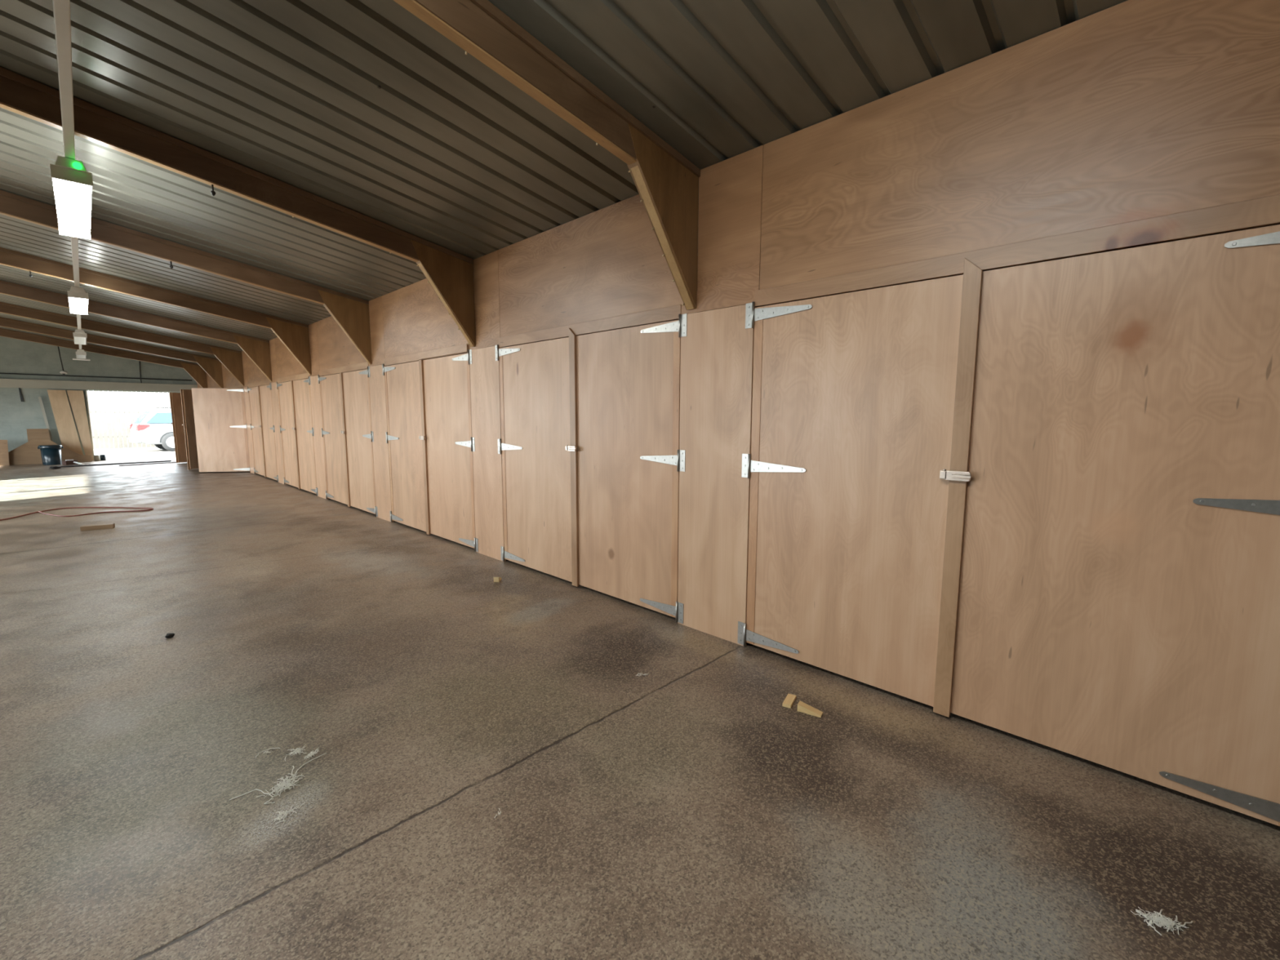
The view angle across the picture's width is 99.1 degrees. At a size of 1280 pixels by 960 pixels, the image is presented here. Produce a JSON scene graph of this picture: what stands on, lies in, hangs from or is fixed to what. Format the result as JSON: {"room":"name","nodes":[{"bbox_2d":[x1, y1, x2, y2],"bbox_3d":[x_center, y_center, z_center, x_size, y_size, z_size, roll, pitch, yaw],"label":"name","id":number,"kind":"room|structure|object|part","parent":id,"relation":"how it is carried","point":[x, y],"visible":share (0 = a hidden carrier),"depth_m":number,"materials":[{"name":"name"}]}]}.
{"room":"storage warehouse","nodes":[
{"label":"storage warehouse","id":0,"kind":"room"},
{"bbox_2d":[0,336,196,455],"bbox_3d":[-18.012,-2.377,16.334,0.220,3.685,9.767,7,9,44],"label":"wall","id":1,"kind":"structure","parent":0,"point":[16,356],"depth_m":16.34,"materials":[{"name":"grey paint"}]},
{"bbox_2d":[18,387,23,401],"bbox_3d":[-18.142,-2.551,15.992,0.038,0.510,0.075,7,9,44],"label":"wall bracket","id":2,"kind":"object","parent":1,"relation":"attached to","point":[20,390],"visible":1,"depth_m":15.99,"materials":[{"name":"black metal"}]},
{"bbox_2d":[0,373,191,381],"bbox_3d":[-18.339,-3.069,15.730,0.036,0.036,8.467,7,9,44],"label":"beam","id":3,"kind":"structure","parent":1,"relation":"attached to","point":[0,373],"depth_m":16.99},
{"bbox_2d":[0,378,197,391],"bbox_3d":[-17.886,-2.842,16.155,0.130,0.250,9.767,7,9,44],"label":"lintel","id":4,"kind":"object","parent":1,"relation":"attached to","point":[4,383],"visible":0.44,"depth_m":16.95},
{"bbox_2d":[138,360,142,382],"bbox_3d":[-16.235,-3.509,17.727,0.042,0.707,0.152,-5,8,-36],"label":"cable","id":5,"kind":"object","parent":1,"relation":"attached to","point":[139,361],"visible":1,"depth_m":17.75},
{"bbox_2d":[0,0,1128,364],"bbox_3d":[-6.670,-2.420,4.946,32.400,0.985,10.137,7,9,44],"label":"ceiling","id":6,"kind":"structure","parent":0,"point":[364,107],"depth_m":3.10,"materials":[{"name":"grey metal"}]},
{"bbox_2d":[57,346,67,374],"bbox_3d":[-17.328,-3.601,16.366,0.170,0.871,0.170,7,9,44],"label":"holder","id":7,"kind":"object","parent":6,"relation":"hanging from","point":[64,372],"visible":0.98,"depth_m":16.35,"materials":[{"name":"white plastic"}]},
{"bbox_2d":[0,328,207,388],"bbox_3d":[-16.765,-3.192,14.196,0.101,1.554,8.632,7,9,44],"label":"roof beam","id":8,"kind":"structure","parent":6,"relation":"attached to","point":[196,371],"depth_m":15.73,"materials":[{"name":"brown wood"}]},
{"bbox_2d":[0,316,223,388],"bbox_3d":[-14.755,-2.952,12.222,0.101,1.554,8.632,7,9,44],"label":"roof beam","id":9,"kind":"structure","parent":6,"relation":"attached to","point":[212,366],"depth_m":13.90,"materials":[{"name":"brown wood"}]},
{"bbox_2d":[0,302,244,386],"bbox_3d":[-12.744,-2.713,10.249,0.101,1.554,8.632,7,9,44],"label":"roof beam","id":10,"kind":"structure","parent":6,"relation":"attached to","point":[232,359],"depth_m":11.92,"materials":[{"name":"brown wood"}]},
{"bbox_2d":[0,280,271,382],"bbox_3d":[-10.734,-2.474,8.276,0.101,1.554,8.632,7,9,44],"label":"roof beam","id":11,"kind":"structure","parent":6,"relation":"attached to","point":[257,349],"depth_m":10.06,"materials":[{"name":"brown wood"}]},
{"bbox_2d":[0,247,311,374],"bbox_3d":[-8.724,-2.235,6.302,0.101,1.554,8.632,7,9,44],"label":"roof beam","id":12,"kind":"structure","parent":6,"relation":"attached to","point":[295,336],"depth_m":8.04,"materials":[{"name":"brown wood"}]},
{"bbox_2d":[0,190,372,364],"bbox_3d":[-6.714,-1.996,4.329,0.101,1.554,8.632,7,9,44],"label":"roof beam","id":13,"kind":"structure","parent":6,"relation":"attached to","point":[351,313],"depth_m":6.17,"materials":[{"name":"brown wood"}]},
{"bbox_2d":[0,66,475,346],"bbox_3d":[-4.704,-1.757,2.356,0.102,1.554,8.632,7,9,44],"label":"roof beam","id":14,"kind":"structure","parent":6,"relation":"attached to","point":[450,273],"depth_m":4.06,"materials":[{"name":"brown wood"}]},
{"bbox_2d":[52,0,81,349],"bbox_3d":[-5.207,-2.330,5.015,29.200,0.120,0.048,7,9,44],"label":"conduit","id":15,"kind":"object","parent":14,"relation":"attached to","point":[61,8],"visible":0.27,"depth_m":2.75,"materials":[{"name":"white plastic"}]},
{"bbox_2d":[49,155,93,239],"bbox_3d":[-4.276,-2.087,4.116,1.660,0.141,0.192,7,9,44],"label":"light","id":16,"kind":"object","parent":15,"relation":"attached to","point":[73,184],"visible":1,"depth_m":3.81,"materials":[{"name":"white plastic"}]},
{"bbox_2d":[52,177,91,238],"bbox_3d":[-4.283,-2.058,4.127,1.600,0.074,0.183,7,9,44],"label":"diffuser","id":17,"kind":"object","parent":16,"relation":"attached to","point":[73,196],"depth_m":3.99,"materials":[{"name":"white plastic"}]},
{"bbox_2d":[66,286,88,315],"bbox_3d":[-7.952,-2.525,7.725,1.680,0.141,0.192,7,9,44],"label":"light","id":18,"kind":"object","parent":15,"relation":"attached to","point":[78,298],"visible":1,"depth_m":7.34,"materials":[{"name":"white plastic"}]},
{"bbox_2d":[68,297,88,314],"bbox_3d":[-7.952,-2.494,7.729,1.640,0.074,0.183,7,9,44],"label":"diffuser","id":19,"kind":"object","parent":18,"relation":"attached to","point":[77,305],"depth_m":7.67,"materials":[{"name":"white plastic"}]},
{"bbox_2d":[72,329,87,344],"bbox_3d":[-11.649,-2.964,11.355,1.680,0.141,0.192,7,9,44],"label":"light","id":20,"kind":"object","parent":15,"relation":"attached to","point":[80,337],"visible":1,"depth_m":10.87,"materials":[{"name":"white plastic"}]},
{"bbox_2d":[73,336,86,344],"bbox_3d":[-11.649,-2.934,11.359,1.640,0.074,0.183,7,9,44],"label":"diffuser","id":21,"kind":"object","parent":20,"relation":"attached to","point":[77,340],"depth_m":11.29,"materials":[{"name":"white plastic"}]},
{"bbox_2d":[72,349,90,360],"bbox_3d":[-14.975,-3.346,14.622,1.575,0.168,0.340,7,9,44],"label":"light","id":22,"kind":"object","parent":15,"relation":"attached to","point":[81,354],"visible":1,"depth_m":14.22,"materials":[{"name":"white plastic"}]},
{"bbox_2d":[75,355,85,359],"bbox_3d":[-14.966,-3.329,14.615,1.510,0.074,0.183,7,9,44],"label":"diffuser","id":23,"kind":"object","parent":22,"relation":"attached to","point":[78,357],"depth_m":14.63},
{"bbox_3d":[-15.446,-3.332,15.093,0.250,0.026,0.340,7,9,44],"label":"plate","id":24,"kind":"part","parent":22,"relation":"part of","materials":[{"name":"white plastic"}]},
{"bbox_2d":[210,184,215,195],"bbox_3d":[-3.097,-2.100,3.958,0.032,0.078,0.032,7,9,44],"label":"hook","id":25,"kind":"object","parent":14,"relation":"attached to","point":[213,193],"visible":1,"depth_m":3.95,"materials":[{"name":"black metal"}]},
{"bbox_3d":[-3.097,-2.079,3.961,0.032,0.034,0.032,7,9,44],"label":"knob","id":26,"kind":"part","parent":25,"relation":"part of","materials":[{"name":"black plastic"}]},
{"bbox_2d":[393,0,700,310],"bbox_3d":[-2.694,-1.518,0.382,0.102,1.554,8.632,7,9,44],"label":"roof beam","id":27,"kind":"structure","parent":6,"relation":"attached to","point":[666,182],"depth_m":2.80,"materials":[{"name":"brown wood"}]},
{"bbox_2d":[0,456,1279,959],"bbox_3d":[-6.703,0.874,5.312,32.300,0.120,9.967,7,9,44],"label":"floor","id":28,"kind":"structure","parent":0,"point":[678,810],"depth_m":2.15,"materials":[{"name":"concrete"}]},
{"bbox_2d":[0,440,8,466],"bbox_3d":[-18.042,-0.769,15.126,0.105,0.774,0.720,7,9,44],"label":"plywood offcut","id":29,"kind":"object","parent":28,"relation":"on","point":[4,456],"visible":1,"depth_m":15.31,"materials":[{"name":"brown wood"}]},
{"bbox_2d":[26,428,50,441],"bbox_3d":[-17.708,-1.006,16.139,0.164,1.008,0.500,7,9,44],"label":"plywood offcut","id":30,"kind":"object","parent":28,"relation":"on","point":[32,433],"visible":0.36,"depth_m":16.11,"materials":[{"name":"brown wood"}]},
{"bbox_2d":[38,396,53,441],"bbox_3d":[-17.749,-1.508,16.377,0.040,1.950,0.260,7,9,44],"label":"batten","id":31,"kind":"object","parent":28,"relation":"on","point":[39,397],"visible":0.64,"depth_m":16.29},
{"bbox_2d":[8,439,92,465],"bbox_3d":[-17.572,-0.823,15.877,0.192,0.707,2.250,7,9,44],"label":"plywood offcut","id":32,"kind":"object","parent":28,"relation":"on","point":[28,453],"visible":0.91,"depth_m":15.85,"materials":[{"name":"brown wood"}]},
{"bbox_2d":[37,444,62,465],"bbox_3d":[-16.887,-0.721,15.660,0.476,0.560,0.496,7,9,44],"label":"plastic bin","id":33,"kind":"object","parent":28,"relation":"on","point":[51,455],"visible":0.98,"depth_m":15.53,"materials":[{"name":"plastic"}]},
{"bbox_2d":[49,466,61,468],"bbox_3d":[-15.546,-0.328,14.504,0.196,0.073,0.226,2,7,16],"label":"rag","id":34,"kind":"object","parent":28,"relation":"on","point":[51,467],"visible":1,"depth_m":14.45,"materials":[{"name":"black fabric"}]},
{"bbox_2d":[47,389,83,455],"bbox_3d":[-17.408,-1.638,16.560,0.191,2.160,0.620,7,9,44],"label":"plywood sheet","id":35,"kind":"object","parent":28,"relation":"on","point":[60,406],"visible":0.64,"depth_m":16.53,"materials":[{"name":"brown wood"}]},
{"bbox_2d":[62,460,77,465],"bbox_3d":[-16.354,-0.498,15.657,0.140,0.120,0.280,1,7,10],"label":"block","id":36,"kind":"object","parent":28,"relation":"on","point":[68,462],"visible":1,"depth_m":15.58,"materials":[{"name":"brown wood"}]},
{"bbox_2d":[0,506,153,520],"bbox_3d":[-8.559,0.488,7.890,1.125,0.030,2.235,7,9,44],"label":"lead","id":37,"kind":"object","parent":28,"relation":"on","point":[70,507],"visible":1,"depth_m":8.13,"materials":[{"name":"red rubber"}]},
{"bbox_2d":[66,390,93,460],"bbox_3d":[-17.209,-1.664,16.788,0.191,2.160,0.415,7,9,44],"label":"plywood sheet","id":38,"kind":"object","parent":28,"relation":"on","point":[76,397],"visible":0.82,"depth_m":16.80,"materials":[{"name":"brown wood"}]},
{"bbox_2d":[84,390,93,456],"bbox_3d":[-17.165,-1.695,17.034,0.118,2.170,0.030,7,9,44],"label":"timber post","id":39,"kind":"object","parent":28,"relation":"on","point":[85,390],"visible":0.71,"depth_m":16.98,"materials":[{"name":"brown wood"}]},
{"bbox_2d":[93,454,100,461],"bbox_3d":[-16.878,-0.687,16.963,0.140,0.185,0.140,7,9,44],"label":"tin","id":40,"kind":"object","parent":28,"relation":"on","point":[96,457],"visible":1,"depth_m":16.92,"materials":[{"name":"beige metal"}]},
{"bbox_2d":[80,523,115,531],"bbox_3d":[-6.869,0.595,6.914,0.300,0.055,0.100,-4,8,-34],"label":"timber offcut","id":41,"kind":"object","parent":28,"relation":"on","point":[108,526],"visible":1,"depth_m":6.88,"materials":[{"name":"brown wood"}]},
{"bbox_2d":[99,454,106,460],"bbox_3d":[-16.857,-0.706,17.125,0.140,0.185,0.140,7,9,44],"label":"tin","id":42,"kind":"object","parent":28,"relation":"on","point":[103,457],"visible":1,"depth_m":17.08,"materials":[{"name":"black metal"}]},
{"bbox_2d":[49,460,171,467],"bbox_3d":[-15.188,-0.466,15.774,0.090,0.035,2.560,5,8,34],"label":"batten","id":43,"kind":"object","parent":28,"relation":"on","point":[160,460],"visible":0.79,"depth_m":15.77,"materials":[{"name":"brown wood"}]},
{"bbox_2d":[119,462,181,466],"bbox_3d":[-14.199,-0.484,15.991,0.060,0.025,1.600,4,8,30],"label":"batten","id":44,"kind":"object","parent":28,"relation":"on","point":[164,462],"visible":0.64,"depth_m":15.83,"materials":[{"name":"brown wood"}]},
{"bbox_2d":[164,633,174,638],"bbox_3d":[-3.074,1.017,3.567,0.038,0.032,0.048,7,9,44],"label":"stone","id":45,"kind":"object","parent":28,"relation":"on","point":[168,635],"visible":1,"depth_m":3.56,"materials":[{"name":"black stone"}]},
{"bbox_2d":[168,392,186,462],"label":"double door","id":46,"kind":"structure","parent":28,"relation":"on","point":[175,397],"depth_m":16.14,"materials":[{"name":"brown wood"}]},
{"bbox_2d":[180,385,250,471],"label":"double door","id":47,"kind":"structure","parent":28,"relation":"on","point":[215,424],"depth_m":13.50,"materials":[{"name":"brown wood"}]},
{"bbox_3d":[-11.546,-1.365,14.623,0.018,2.049,1.124,2,7,17],"label":"door","id":48,"kind":"part","parent":47,"relation":"part of","materials":[{"name":"brown wood"}]},
{"bbox_3d":[-10.579,-2.401,14.253,2.261,0.089,0.021,7,9,44],"label":"header rail","id":49,"kind":"part","parent":47,"relation":"part of","materials":[{"name":"brown wood"}]},
{"bbox_2d":[247,369,278,481],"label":"double door","id":50,"kind":"structure","parent":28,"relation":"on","point":[262,427],"depth_m":12.31,"materials":[{"name":"brown wood"}]},
{"bbox_3d":[-8.973,-1.142,12.802,1.124,2.049,0.018,7,9,44],"label":"door","id":51,"kind":"part","parent":50,"relation":"part of","materials":[{"name":"brown wood"}]},
{"bbox_3d":[-8.569,-2.162,12.279,2.261,0.089,0.021,7,9,44],"label":"header rail","id":52,"kind":"part","parent":50,"relation":"part of","materials":[{"name":"brown wood"}]},
{"bbox_3d":[-8.169,-1.047,12.012,1.124,2.049,0.018,7,9,44],"label":"door","id":53,"kind":"part","parent":50,"relation":"part of","materials":[{"name":"brown wood"}]},
{"bbox_2d":[255,747,279,758],"bbox_3d":[-1.607,1.171,2.355,0.040,0.010,0.090,7,9,44],"label":"tuft","id":54,"kind":"object","parent":28,"relation":"on","point":[266,751],"visible":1,"depth_m":2.35,"materials":[{"name":"beige plant"}]},
{"bbox_2d":[229,753,326,804],"bbox_3d":[-1.395,1.193,2.172,0.166,0.011,0.351,4,8,29],"label":"tuft","id":55,"kind":"object","parent":28,"relation":"on","point":[282,785],"visible":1,"depth_m":2.14,"materials":[{"name":"beige plant"}]},
{"bbox_2d":[273,802,305,823],"bbox_3d":[-1.290,1.214,1.996,0.073,0.010,0.110,1,7,11],"label":"tuft","id":56,"kind":"object","parent":28,"relation":"on","point":[293,811],"visible":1,"depth_m":1.99,"materials":[{"name":"beige plant"}]},
{"bbox_2d":[284,743,306,761],"bbox_3d":[-1.480,1.172,2.345,0.080,0.010,0.085,-4,8,-33],"label":"tuft","id":57,"kind":"object","parent":28,"relation":"on","point":[297,749],"visible":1,"depth_m":2.35,"materials":[{"name":"beige plant"}]},
{"bbox_2d":[276,358,318,495],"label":"double door","id":58,"kind":"structure","parent":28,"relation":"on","point":[296,429],"depth_m":10.32,"materials":[{"name":"brown wood"}]},
{"bbox_3d":[-6.963,-0.903,10.828,1.124,2.049,0.018,7,9,44],"label":"door","id":59,"kind":"part","parent":58,"relation":"part of","materials":[{"name":"brown wood"}]},
{"bbox_3d":[-6.559,-1.923,10.306,2.261,0.089,0.021,7,9,44],"label":"header rail","id":60,"kind":"part","parent":58,"relation":"part of","materials":[{"name":"brown wood"}]},
{"bbox_3d":[-6.159,-0.808,10.039,1.124,2.049,0.018,7,9,44],"label":"door","id":61,"kind":"part","parent":58,"relation":"part of","materials":[{"name":"brown wood"}]},
{"bbox_2d":[303,748,319,759],"bbox_3d":[-1.404,1.173,2.340,0.036,0.010,0.078,2,7,13],"label":"tuft","id":62,"kind":"object","parent":28,"relation":"on","point":[311,753],"visible":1,"depth_m":2.33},
{"bbox_2d":[317,345,377,516],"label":"double door","id":63,"kind":"structure","parent":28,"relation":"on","point":[347,433],"depth_m":8.33,"materials":[{"name":"brown wood"}]},
{"bbox_3d":[-4.953,-0.664,8.855,1.124,2.049,0.018,7,9,44],"label":"door","id":64,"kind":"part","parent":63,"relation":"part of","materials":[{"name":"brown wood"}]},
{"bbox_3d":[-4.549,-1.684,8.332,2.261,0.089,0.021,7,9,44],"label":"header rail","id":65,"kind":"part","parent":63,"relation":"part of","materials":[{"name":"brown wood"}]},
{"bbox_3d":[-4.149,-0.569,8.065,1.124,2.049,0.018,7,9,44],"label":"door","id":66,"kind":"part","parent":63,"relation":"part of","materials":[{"name":"brown wood"}]},
{"bbox_2d":[382,311,478,551],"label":"double door","id":67,"kind":"structure","parent":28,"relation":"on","point":[432,445],"depth_m":6.33,"materials":[{"name":"brown wood"}]},
{"bbox_3d":[-2.943,-0.425,6.881,1.124,2.049,0.018,7,9,44],"label":"door","id":68,"kind":"part","parent":67,"relation":"part of","materials":[{"name":"brown wood"}]},
{"bbox_3d":[-2.539,-1.445,6.359,2.261,0.089,0.021,7,9,44],"label":"header rail","id":69,"kind":"part","parent":67,"relation":"part of","materials":[{"name":"brown wood"}]},
{"bbox_3d":[-2.139,-0.330,6.092,1.124,2.049,0.018,7,9,44],"label":"door","id":70,"kind":"part","parent":67,"relation":"part of","materials":[{"name":"brown wood"}]},
{"bbox_2d":[493,577,501,582],"bbox_3d":[-1.253,0.865,4.802,0.048,0.045,0.080,0,7,2],"label":"wedge","id":71,"kind":"object","parent":28,"relation":"on","point":[495,579],"visible":1,"depth_m":4.76,"materials":[{"name":"brown wood"}]},
{"bbox_2d":[494,255,697,623],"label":"double door","id":72,"kind":"structure","parent":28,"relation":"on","point":[593,460],"depth_m":4.29,"materials":[{"name":"brown wood"}]},
{"bbox_3d":[-0.933,-0.186,4.908,1.124,2.049,0.018,7,9,44],"label":"door","id":73,"kind":"part","parent":72,"relation":"part of","materials":[{"name":"brown wood"}]},
{"bbox_3d":[-0.529,-1.206,4.386,2.261,0.089,0.021,7,9,44],"label":"header rail","id":74,"kind":"part","parent":72,"relation":"part of","materials":[{"name":"brown wood"}]},
{"bbox_3d":[-0.129,-0.090,4.119,1.124,2.049,0.018,7,9,44],"label":"door","id":75,"kind":"part","parent":72,"relation":"part of","materials":[{"name":"brown wood"}]},
{"bbox_2d":[782,693,795,708],"bbox_3d":[0.761,1.124,2.779,0.042,0.016,0.114,4,8,29],"label":"wedge","id":76,"kind":"object","parent":28,"relation":"on","point":[790,699],"visible":1,"depth_m":2.76,"materials":[{"name":"brown wood"}]},
{"bbox_2d":[797,701,822,717],"bbox_3d":[0.837,1.126,2.683,0.115,0.036,0.042,4,8,32],"label":"wedge","id":77,"kind":"object","parent":28,"relation":"on","point":[802,707],"visible":1,"depth_m":2.68,"materials":[{"name":"brown wood"}]},
{"bbox_2d":[737,194,1279,826],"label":"double door","id":78,"kind":"structure","parent":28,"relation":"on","point":[1039,503],"depth_m":2.28,"materials":[{"name":"brown wood"}]},
{"bbox_3d":[1.077,0.053,2.935,1.124,2.049,0.018,7,9,44],"label":"door","id":79,"kind":"part","parent":78,"relation":"part of","materials":[{"name":"brown wood"}]},
{"bbox_3d":[1.481,-0.967,2.412,2.261,0.089,0.021,7,9,44],"label":"header rail","id":80,"kind":"part","parent":78,"relation":"part of","materials":[{"name":"brown wood"}]},
{"bbox_3d":[1.882,0.148,2.145,1.124,2.049,0.018,7,9,44],"label":"door","id":81,"kind":"part","parent":78,"relation":"part of","materials":[{"name":"brown wood"}]},
{"bbox_2d":[1130,906,1192,935],"bbox_3d":[1.517,1.270,1.583,0.140,0.011,0.094,-2,7,-21],"label":"tuft","id":82,"kind":"object","parent":28,"relation":"on","point":[1156,918],"visible":1,"depth_m":1.57,"materials":[{"name":"beige plant"}]},
{"bbox_2d":[196,0,1279,646],"bbox_3d":[-4.294,-1.011,8.156,30.933,2.966,0.022,7,9,44],"label":"wall","id":83,"kind":"structure","parent":0,"point":[1130,110],"depth_m":2.75,"materials":[{"name":"brown wood"}]},
{"bbox_3d":[-9.577,-1.212,13.393,0.560,2.105,0.022,7,9,44],"label":"narrow panel","id":84,"kind":"part","parent":83,"relation":"part of","materials":[{"name":"brown wood"}]},
{"bbox_3d":[-7.567,-0.973,11.419,0.560,2.105,0.022,7,9,44],"label":"narrow panel","id":85,"kind":"part","parent":83,"relation":"part of","materials":[{"name":"brown wood"}]},
{"bbox_3d":[-5.557,-0.734,9.446,0.560,2.105,0.022,7,9,44],"label":"narrow panel","id":86,"kind":"part","parent":83,"relation":"part of","materials":[{"name":"brown wood"}]},
{"bbox_3d":[-3.547,-0.495,7.472,0.560,2.105,0.022,7,9,44],"label":"narrow panel","id":87,"kind":"part","parent":83,"relation":"part of","materials":[{"name":"brown wood"}]},
{"bbox_3d":[-1.537,-0.256,5.499,0.560,2.105,0.022,7,9,44],"label":"narrow panel","id":88,"kind":"part","parent":83,"relation":"part of","materials":[{"name":"brown wood"}]},
{"bbox_3d":[0.473,-0.017,3.525,0.560,2.105,0.022,7,9,44],"label":"narrow panel","id":89,"kind":"part","parent":83,"relation":"part of","materials":[{"name":"brown wood"}]},
{"bbox_2d":[466,223,1279,353],"bbox_3d":[-3.143,-0.980,8.714,32.300,2.778,0.150,7,9,44],"label":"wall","id":90,"kind":"structure","parent":0,"point":[1277,224],"depth_m":3.07,"materials":[{"name":"brown wood"}]},
{"label":"outside","id":91,"kind":"structure","parent":0,"visible":0},
{"bbox_2d":[93,430,175,459],"bbox_3d":[-10.689,-0.034,14.178,115.000,0.175,85.000,7,9,44],"label":"ground","id":92,"kind":"structure","parent":91,"point":[138,452],"depth_m":22.39,"materials":[{"name":"white concrete"}]},
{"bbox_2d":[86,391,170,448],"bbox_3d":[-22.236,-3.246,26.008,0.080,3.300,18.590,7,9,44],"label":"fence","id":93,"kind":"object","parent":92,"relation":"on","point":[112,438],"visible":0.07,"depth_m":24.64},
{"bbox_2d":[128,407,174,451],"bbox_3d":[-19.713,-2.330,24.758,1.926,1.848,4.994,6,9,39],"label":"car","id":94,"kind":"object","parent":92,"relation":"on","point":[153,426],"visible":0.41,"depth_m":22.88,"materials":[{"name":"white paint"}]},
{"bbox_2d":[135,424,150,430],"bbox_3d":[-20.528,-2.176,22.555,0.260,0.252,0.430,6,9,39],"label":"tail light","id":95,"kind":"object","parent":94,"relation":"attached to","point":[139,427],"depth_m":22.47,"materials":[{"name":"red plastic"}]}
]}

